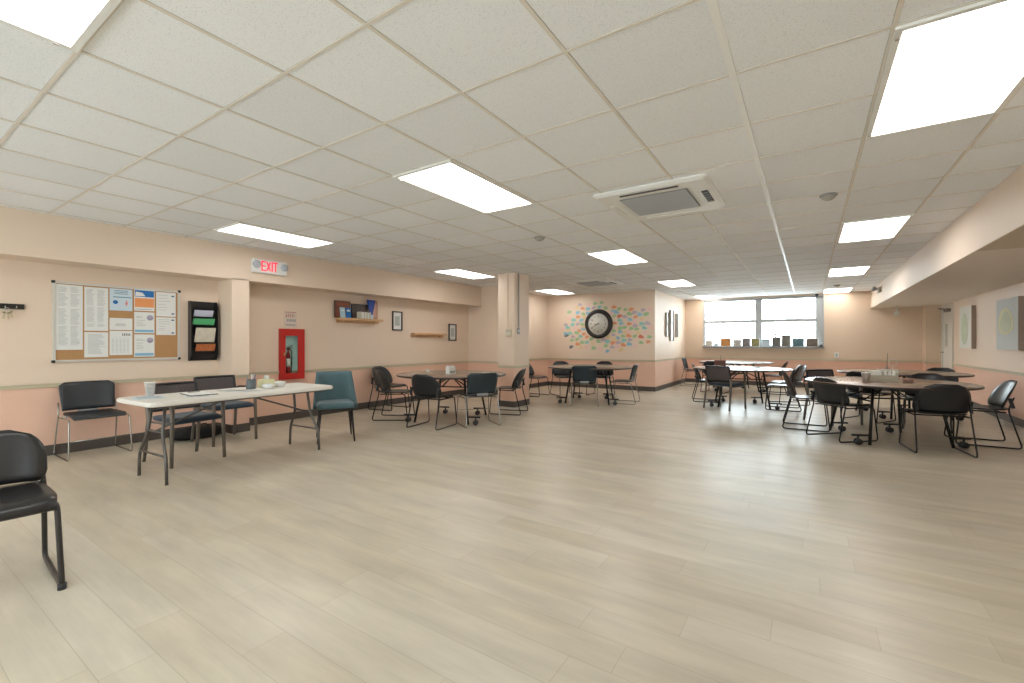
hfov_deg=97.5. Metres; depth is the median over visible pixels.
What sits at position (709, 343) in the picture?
storage box
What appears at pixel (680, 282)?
recessed light
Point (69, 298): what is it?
notice
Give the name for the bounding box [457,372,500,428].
chair
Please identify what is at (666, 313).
wall decoration
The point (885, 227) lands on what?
recessed light
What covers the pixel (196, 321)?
stack
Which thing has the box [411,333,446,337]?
wall shelf
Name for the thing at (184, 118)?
ceiling
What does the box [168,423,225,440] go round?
duffel bag
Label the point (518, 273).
conduit
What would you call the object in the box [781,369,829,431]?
chair
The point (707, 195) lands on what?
outlet
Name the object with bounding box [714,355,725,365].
wicker basket
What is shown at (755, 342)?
picture
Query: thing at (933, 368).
chair
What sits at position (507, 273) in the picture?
conduit
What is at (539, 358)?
trim
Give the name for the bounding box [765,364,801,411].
chair
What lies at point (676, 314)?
wall decoration
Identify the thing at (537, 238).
smoke detector
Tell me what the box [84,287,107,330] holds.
notice
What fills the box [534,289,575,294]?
recessed light
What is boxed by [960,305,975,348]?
picture
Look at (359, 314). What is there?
paperback
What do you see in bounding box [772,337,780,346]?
picture frame
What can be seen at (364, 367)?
trim
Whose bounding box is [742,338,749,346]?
picture frame
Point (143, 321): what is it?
notice
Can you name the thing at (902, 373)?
folding table
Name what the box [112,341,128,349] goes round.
print
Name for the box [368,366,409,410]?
chair
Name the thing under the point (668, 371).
wall
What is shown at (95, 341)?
print
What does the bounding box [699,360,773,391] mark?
folding table
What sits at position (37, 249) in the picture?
wall
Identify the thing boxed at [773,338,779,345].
picture
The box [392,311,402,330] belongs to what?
picture frame
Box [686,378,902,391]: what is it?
baseboard
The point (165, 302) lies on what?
notice
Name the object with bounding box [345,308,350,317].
booklet
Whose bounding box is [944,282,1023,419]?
wall
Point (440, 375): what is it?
folding table
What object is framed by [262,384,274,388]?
plastic tub
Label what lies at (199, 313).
stack
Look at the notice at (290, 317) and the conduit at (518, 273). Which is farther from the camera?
the conduit at (518, 273)
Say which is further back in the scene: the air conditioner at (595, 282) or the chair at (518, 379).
the air conditioner at (595, 282)
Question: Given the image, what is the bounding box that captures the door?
[938,303,953,369]
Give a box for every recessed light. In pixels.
[0,0,121,52]
[213,222,335,248]
[393,159,535,213]
[432,268,496,278]
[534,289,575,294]
[585,248,649,264]
[656,279,696,286]
[693,295,721,299]
[822,287,853,293]
[827,265,871,276]
[836,214,914,243]
[865,0,1023,138]
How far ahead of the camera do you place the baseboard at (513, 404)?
8.72 m
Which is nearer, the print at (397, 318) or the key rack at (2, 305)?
the key rack at (2, 305)
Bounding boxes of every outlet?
[619,186,677,197]
[647,210,697,218]
[701,190,713,201]
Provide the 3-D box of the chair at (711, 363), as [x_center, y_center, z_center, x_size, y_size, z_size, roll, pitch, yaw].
[5.084,0.854,11.240,0.522,0.791,0.586,0,0,43]
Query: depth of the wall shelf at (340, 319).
8.25 m
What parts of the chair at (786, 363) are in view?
seat, frame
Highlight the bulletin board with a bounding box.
[51,280,180,362]
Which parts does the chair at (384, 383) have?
backrest, frame, seat, frame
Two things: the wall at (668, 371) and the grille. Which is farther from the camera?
the wall at (668, 371)
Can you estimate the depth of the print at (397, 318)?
9.14 m
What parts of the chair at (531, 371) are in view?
backrest, frame, seat, frame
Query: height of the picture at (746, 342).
0.220 m
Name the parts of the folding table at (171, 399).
leg, leg, rail, leg, leg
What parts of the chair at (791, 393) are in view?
backrest, seat, frame, frame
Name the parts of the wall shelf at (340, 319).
rail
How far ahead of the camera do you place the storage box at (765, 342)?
12.85 m
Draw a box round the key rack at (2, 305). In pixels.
[0,303,24,309]
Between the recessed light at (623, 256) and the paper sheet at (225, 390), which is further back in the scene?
the recessed light at (623, 256)
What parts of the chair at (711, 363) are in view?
backrest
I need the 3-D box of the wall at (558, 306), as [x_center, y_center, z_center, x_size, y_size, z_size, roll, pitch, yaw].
[2.316,-0.043,12.313,3.210,2.585,0.100,0,0,33]
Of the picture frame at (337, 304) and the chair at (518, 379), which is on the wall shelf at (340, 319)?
the picture frame at (337, 304)
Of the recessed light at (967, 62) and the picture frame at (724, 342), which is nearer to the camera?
the recessed light at (967, 62)
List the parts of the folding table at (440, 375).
caster arm, leg, caster arm, leg, caster arm, caster arm, leg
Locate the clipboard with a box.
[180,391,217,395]
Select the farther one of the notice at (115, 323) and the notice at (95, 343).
the notice at (115, 323)
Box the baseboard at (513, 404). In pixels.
[499,399,529,407]
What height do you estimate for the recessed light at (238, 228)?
0.025 m
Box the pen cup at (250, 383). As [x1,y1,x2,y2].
[246,374,255,388]
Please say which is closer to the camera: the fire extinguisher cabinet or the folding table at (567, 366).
the fire extinguisher cabinet
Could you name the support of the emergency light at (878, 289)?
attached to the soffit
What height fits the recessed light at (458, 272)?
0.025 m
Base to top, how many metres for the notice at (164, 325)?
0.229 m
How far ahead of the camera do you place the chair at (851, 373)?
7.12 m
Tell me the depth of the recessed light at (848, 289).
11.50 m
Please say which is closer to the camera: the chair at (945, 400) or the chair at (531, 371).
the chair at (945, 400)
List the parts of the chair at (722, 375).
leg, frame, seat, leg, leg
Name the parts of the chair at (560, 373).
backrest, seat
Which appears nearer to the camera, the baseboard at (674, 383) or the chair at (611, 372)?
the chair at (611, 372)
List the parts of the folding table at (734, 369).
caster arm, leg, leg, leg, caster arm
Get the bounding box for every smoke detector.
[534,236,544,240]
[819,192,837,200]
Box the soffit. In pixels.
[871,164,1023,307]
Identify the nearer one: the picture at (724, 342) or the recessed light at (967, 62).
the recessed light at (967, 62)
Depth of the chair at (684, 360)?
13.06 m
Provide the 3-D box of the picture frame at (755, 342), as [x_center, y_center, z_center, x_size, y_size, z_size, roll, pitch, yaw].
[7.069,0.005,13.041,0.220,0.251,0.044,0,0,33]
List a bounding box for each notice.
[56,284,82,349]
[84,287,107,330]
[84,332,107,356]
[110,288,131,310]
[110,318,131,329]
[110,331,131,354]
[134,289,153,310]
[134,312,153,332]
[134,334,153,356]
[156,292,175,316]
[156,317,175,334]
[284,311,296,326]
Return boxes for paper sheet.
[131,395,164,399]
[184,395,211,397]
[214,389,242,391]
[237,389,264,391]
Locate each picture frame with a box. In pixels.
[334,300,349,317]
[351,303,367,317]
[373,301,377,318]
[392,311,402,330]
[448,324,456,340]
[720,338,730,346]
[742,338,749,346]
[751,338,759,346]
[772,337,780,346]
[781,335,790,346]
[792,338,803,346]
[806,338,817,346]
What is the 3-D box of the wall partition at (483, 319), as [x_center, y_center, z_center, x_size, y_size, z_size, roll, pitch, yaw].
[-0.447,-0.043,10.752,1.400,2.585,0.150,0,0,33]
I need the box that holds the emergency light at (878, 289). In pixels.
[872,286,880,292]
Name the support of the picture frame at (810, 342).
on the window
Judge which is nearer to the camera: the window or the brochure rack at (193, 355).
the brochure rack at (193, 355)
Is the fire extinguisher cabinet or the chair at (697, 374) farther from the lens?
the chair at (697, 374)
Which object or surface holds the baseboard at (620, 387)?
attached to the wall at (558, 306)
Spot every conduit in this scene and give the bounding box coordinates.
[507,273,507,328]
[518,273,518,326]
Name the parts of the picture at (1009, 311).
stretcher frame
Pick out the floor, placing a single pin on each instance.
(664, 537)
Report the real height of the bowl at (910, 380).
0.052 m
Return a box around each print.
[87,289,105,326]
[88,334,103,353]
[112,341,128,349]
[113,290,129,297]
[134,396,160,399]
[395,316,399,325]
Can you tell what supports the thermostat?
attached to the wall column at (513, 350)
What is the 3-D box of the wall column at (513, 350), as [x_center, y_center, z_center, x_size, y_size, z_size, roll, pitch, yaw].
[0.037,-0.043,8.928,0.380,2.585,0.540,0,0,33]
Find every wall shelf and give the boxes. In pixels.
[336,317,382,323]
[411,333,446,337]
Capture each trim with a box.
[0,361,468,389]
[469,361,497,362]
[498,365,529,367]
[529,358,654,361]
[655,357,685,361]
[686,357,940,362]
[952,363,1023,375]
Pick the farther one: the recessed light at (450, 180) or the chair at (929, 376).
the chair at (929, 376)
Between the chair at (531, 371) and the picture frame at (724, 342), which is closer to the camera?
the chair at (531, 371)
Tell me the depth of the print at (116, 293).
5.47 m
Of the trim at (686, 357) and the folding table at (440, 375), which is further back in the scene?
the trim at (686, 357)
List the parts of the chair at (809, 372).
leg, frame, seat, leg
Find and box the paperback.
[357,312,361,317]
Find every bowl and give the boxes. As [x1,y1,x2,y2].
[275,382,284,386]
[902,378,913,382]
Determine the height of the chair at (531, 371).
0.791 m
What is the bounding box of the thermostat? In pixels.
[505,329,511,335]
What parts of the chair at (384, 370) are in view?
frame, backrest, seat, frame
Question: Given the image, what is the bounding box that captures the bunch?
[2,308,12,318]
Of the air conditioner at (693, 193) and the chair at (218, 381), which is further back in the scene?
the chair at (218, 381)
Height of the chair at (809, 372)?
0.816 m
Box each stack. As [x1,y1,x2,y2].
[192,318,214,324]
[193,310,212,316]
[194,328,215,341]
[195,344,215,350]
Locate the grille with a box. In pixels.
[620,188,699,215]
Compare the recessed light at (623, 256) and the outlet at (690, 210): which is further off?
the recessed light at (623, 256)
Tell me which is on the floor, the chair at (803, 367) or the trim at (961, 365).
the chair at (803, 367)
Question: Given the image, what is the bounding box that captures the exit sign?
[251,258,287,275]
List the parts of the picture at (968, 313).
stretcher frame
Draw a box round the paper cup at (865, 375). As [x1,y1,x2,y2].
[861,372,869,382]
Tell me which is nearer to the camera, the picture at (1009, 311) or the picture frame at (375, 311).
the picture at (1009, 311)
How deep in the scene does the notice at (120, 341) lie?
5.46 m
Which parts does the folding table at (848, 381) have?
leg, caster arm, caster arm, leg, caster arm, leg, leg, caster arm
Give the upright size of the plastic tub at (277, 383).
0.068 m
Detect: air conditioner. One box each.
[567,278,622,286]
[593,174,724,220]
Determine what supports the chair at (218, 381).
on the floor
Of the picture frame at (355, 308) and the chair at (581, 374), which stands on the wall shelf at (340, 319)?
the picture frame at (355, 308)
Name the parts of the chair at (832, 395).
frame, backrest, cross rod, seat, frame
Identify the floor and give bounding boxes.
[0,382,1023,682]
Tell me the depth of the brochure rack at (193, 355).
6.16 m
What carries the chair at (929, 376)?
on the floor
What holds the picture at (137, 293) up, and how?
attached to the notice at (143, 299)
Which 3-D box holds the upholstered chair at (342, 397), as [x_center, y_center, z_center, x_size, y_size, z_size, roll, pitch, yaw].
[-2.293,0.820,5.823,0.540,0.864,0.552,0,0,-25]
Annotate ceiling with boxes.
[0,0,1023,299]
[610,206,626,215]
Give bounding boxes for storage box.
[706,340,712,346]
[733,339,741,346]
[762,339,769,346]
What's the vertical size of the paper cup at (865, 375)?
0.131 m
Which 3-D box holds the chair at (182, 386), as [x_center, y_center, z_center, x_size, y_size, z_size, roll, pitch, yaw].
[-3.496,0.844,4.800,0.572,0.816,0.544,0,0,27]
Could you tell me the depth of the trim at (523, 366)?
8.72 m
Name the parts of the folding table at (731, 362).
leg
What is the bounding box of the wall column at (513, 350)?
[498,273,528,401]
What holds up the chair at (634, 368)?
on the floor
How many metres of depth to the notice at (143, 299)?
5.65 m
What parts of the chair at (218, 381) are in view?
leg, leg, frame, seat, leg, leg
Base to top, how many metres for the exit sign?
0.200 m
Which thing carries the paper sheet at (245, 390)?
on the folding table at (171, 399)
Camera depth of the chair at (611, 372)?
10.81 m
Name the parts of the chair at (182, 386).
leg, leg, frame, seat, leg, leg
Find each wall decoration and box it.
[665,312,668,336]
[669,310,673,340]
[675,313,677,336]
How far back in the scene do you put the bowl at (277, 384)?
5.11 m
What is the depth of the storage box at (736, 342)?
13.25 m
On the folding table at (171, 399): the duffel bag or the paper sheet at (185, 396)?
the paper sheet at (185, 396)
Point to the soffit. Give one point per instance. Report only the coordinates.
(981, 251)
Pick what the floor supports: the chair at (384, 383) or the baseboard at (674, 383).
the chair at (384, 383)
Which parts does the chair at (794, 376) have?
seat, backrest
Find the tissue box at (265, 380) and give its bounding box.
[257,375,274,387]
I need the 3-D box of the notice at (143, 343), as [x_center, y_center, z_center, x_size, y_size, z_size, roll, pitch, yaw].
[-4.629,0.041,5.656,0.002,0.279,0.207,0,0,33]
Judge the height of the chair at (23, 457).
0.768 m
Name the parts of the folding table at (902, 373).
caster arm, leg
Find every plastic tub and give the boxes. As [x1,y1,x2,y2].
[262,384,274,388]
[274,381,285,386]
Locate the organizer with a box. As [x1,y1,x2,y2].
[865,370,898,381]
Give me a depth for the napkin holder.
7.20 m
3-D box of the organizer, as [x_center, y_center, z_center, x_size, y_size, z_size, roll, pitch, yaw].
[4.857,0.442,5.900,0.300,0.136,0.180,0,0,23]
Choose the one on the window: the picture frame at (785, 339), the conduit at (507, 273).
the picture frame at (785, 339)
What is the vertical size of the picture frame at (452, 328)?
0.395 m
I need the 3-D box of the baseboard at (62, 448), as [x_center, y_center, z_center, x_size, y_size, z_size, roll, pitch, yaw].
[-4.167,1.192,6.019,0.412,0.115,11.850,0,0,33]
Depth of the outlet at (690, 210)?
4.54 m
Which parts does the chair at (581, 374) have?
frame, seat, backrest, frame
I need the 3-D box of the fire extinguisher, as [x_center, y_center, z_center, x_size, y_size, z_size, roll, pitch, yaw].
[-3.575,0.312,7.219,0.061,0.535,0.106,0,0,33]
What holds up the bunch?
hanging from the key rack at (2, 305)
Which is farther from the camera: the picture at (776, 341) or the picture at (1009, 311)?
the picture at (776, 341)
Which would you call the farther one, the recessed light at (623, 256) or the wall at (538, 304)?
the wall at (538, 304)
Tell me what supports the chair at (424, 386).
on the floor
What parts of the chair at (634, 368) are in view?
seat, frame, frame, backrest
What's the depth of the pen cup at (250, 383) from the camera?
4.89 m
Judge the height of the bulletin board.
0.918 m
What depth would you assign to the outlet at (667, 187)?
3.86 m
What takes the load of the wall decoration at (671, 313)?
attached to the wall at (668, 371)
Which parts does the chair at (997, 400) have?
frame, frame, seat, backrest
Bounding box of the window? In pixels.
[702,295,824,347]
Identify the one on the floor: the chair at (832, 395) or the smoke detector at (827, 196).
the chair at (832, 395)
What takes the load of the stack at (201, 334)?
in the brochure rack at (193, 355)
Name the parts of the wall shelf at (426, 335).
rail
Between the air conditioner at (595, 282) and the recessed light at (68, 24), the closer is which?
the recessed light at (68, 24)
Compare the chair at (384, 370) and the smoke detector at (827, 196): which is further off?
the chair at (384, 370)
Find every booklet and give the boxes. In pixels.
[340,307,345,317]
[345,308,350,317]
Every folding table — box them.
[117,383,332,485]
[396,370,505,424]
[548,364,631,404]
[693,366,793,409]
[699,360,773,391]
[805,376,984,448]
[837,369,974,420]
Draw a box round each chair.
[0,430,66,590]
[53,380,132,461]
[142,381,225,468]
[190,375,257,446]
[313,371,357,443]
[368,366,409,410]
[372,370,414,420]
[406,374,456,430]
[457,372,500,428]
[489,368,527,415]
[529,364,549,396]
[550,361,579,395]
[570,365,598,406]
[586,361,614,395]
[609,364,639,404]
[680,358,703,386]
[692,364,722,402]
[700,361,729,393]
[703,365,745,410]
[759,361,787,394]
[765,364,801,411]
[769,365,809,405]
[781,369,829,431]
[803,369,862,425]
[806,377,877,442]
[840,371,895,423]
[899,384,977,457]
[902,373,952,433]
[926,367,958,381]
[944,380,1022,449]
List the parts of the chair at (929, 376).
frame, backrest, frame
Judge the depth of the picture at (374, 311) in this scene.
8.61 m
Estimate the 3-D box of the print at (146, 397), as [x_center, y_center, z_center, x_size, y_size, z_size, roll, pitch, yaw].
[-3.337,0.508,4.121,0.230,0.001,0.173,0,0,43]
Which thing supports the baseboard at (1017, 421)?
attached to the wall at (985, 355)
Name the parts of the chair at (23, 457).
backrest, seat, frame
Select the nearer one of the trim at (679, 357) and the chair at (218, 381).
the chair at (218, 381)
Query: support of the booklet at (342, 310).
on the wall shelf at (340, 319)
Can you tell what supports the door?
in the wall at (985, 355)
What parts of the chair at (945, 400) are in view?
frame, seat, cross rod, backrest, frame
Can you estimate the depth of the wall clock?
12.17 m
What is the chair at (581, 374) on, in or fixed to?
on the floor
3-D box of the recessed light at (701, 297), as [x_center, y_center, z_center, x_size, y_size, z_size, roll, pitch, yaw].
[5.759,-1.323,13.206,0.609,0.025,1.226,0,0,33]
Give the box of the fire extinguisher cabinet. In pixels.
[279,329,304,379]
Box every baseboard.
[45,389,463,455]
[499,399,529,407]
[529,381,654,391]
[655,378,685,391]
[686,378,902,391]
[972,401,1023,427]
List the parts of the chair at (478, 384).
frame, seat, cross rod, backrest, frame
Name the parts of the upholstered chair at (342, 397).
leg, seat, seat, backrest, leg, leg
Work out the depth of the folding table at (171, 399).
4.30 m
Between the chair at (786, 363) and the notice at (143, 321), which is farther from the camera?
the chair at (786, 363)
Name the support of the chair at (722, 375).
on the floor
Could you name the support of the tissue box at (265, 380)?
on the folding table at (171, 399)
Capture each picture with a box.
[135,292,144,295]
[373,304,375,316]
[721,339,729,345]
[743,339,749,345]
[752,339,758,345]
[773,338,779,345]
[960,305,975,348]
[996,296,1023,349]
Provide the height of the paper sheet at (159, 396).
0.002 m
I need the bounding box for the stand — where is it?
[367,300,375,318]
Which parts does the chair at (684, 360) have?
backrest, frame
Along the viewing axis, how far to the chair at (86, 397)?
5.12 m
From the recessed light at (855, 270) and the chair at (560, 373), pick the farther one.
the chair at (560, 373)
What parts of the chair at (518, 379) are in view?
frame, seat, frame, backrest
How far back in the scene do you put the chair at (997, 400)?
5.50 m
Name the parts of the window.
sill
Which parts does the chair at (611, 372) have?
backrest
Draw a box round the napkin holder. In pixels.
[445,366,455,373]
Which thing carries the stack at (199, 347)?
in the brochure rack at (193, 355)
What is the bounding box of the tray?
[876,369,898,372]
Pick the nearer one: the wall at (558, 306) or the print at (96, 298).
the print at (96, 298)
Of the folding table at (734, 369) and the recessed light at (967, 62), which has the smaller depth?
the recessed light at (967, 62)
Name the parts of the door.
push plate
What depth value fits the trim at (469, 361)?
10.82 m
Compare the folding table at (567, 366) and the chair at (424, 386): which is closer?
the chair at (424, 386)
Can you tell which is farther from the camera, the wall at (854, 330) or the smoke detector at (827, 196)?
the wall at (854, 330)
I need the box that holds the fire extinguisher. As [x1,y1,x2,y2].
[286,345,292,372]
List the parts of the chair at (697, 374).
backrest, frame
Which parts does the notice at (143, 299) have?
orange panel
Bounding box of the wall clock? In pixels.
[585,309,612,338]
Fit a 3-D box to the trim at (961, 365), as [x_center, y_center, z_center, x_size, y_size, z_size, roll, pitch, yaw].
[5.008,0.477,2.828,0.020,0.040,16.640,0,0,33]
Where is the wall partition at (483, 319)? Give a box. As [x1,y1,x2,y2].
[469,286,497,386]
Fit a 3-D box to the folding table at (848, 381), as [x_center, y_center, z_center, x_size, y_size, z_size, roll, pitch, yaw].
[4.862,0.881,5.837,1.768,0.745,1.768,0,0,39]
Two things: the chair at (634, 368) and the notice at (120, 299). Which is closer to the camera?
the notice at (120, 299)
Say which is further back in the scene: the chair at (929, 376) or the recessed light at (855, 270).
the recessed light at (855, 270)
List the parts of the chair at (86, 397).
frame, backrest, seat, cross rod, frame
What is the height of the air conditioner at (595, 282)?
0.049 m
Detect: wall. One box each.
[0,206,480,445]
[529,293,547,383]
[548,290,655,386]
[656,290,684,386]
[685,291,941,382]
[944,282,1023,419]
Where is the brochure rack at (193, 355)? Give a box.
[188,301,217,360]
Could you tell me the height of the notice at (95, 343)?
0.294 m
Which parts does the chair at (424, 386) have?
frame, backrest, cross rod, seat, frame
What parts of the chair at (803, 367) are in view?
frame, seat, frame, backrest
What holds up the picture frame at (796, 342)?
on the window
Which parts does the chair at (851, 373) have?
frame, backrest, seat, frame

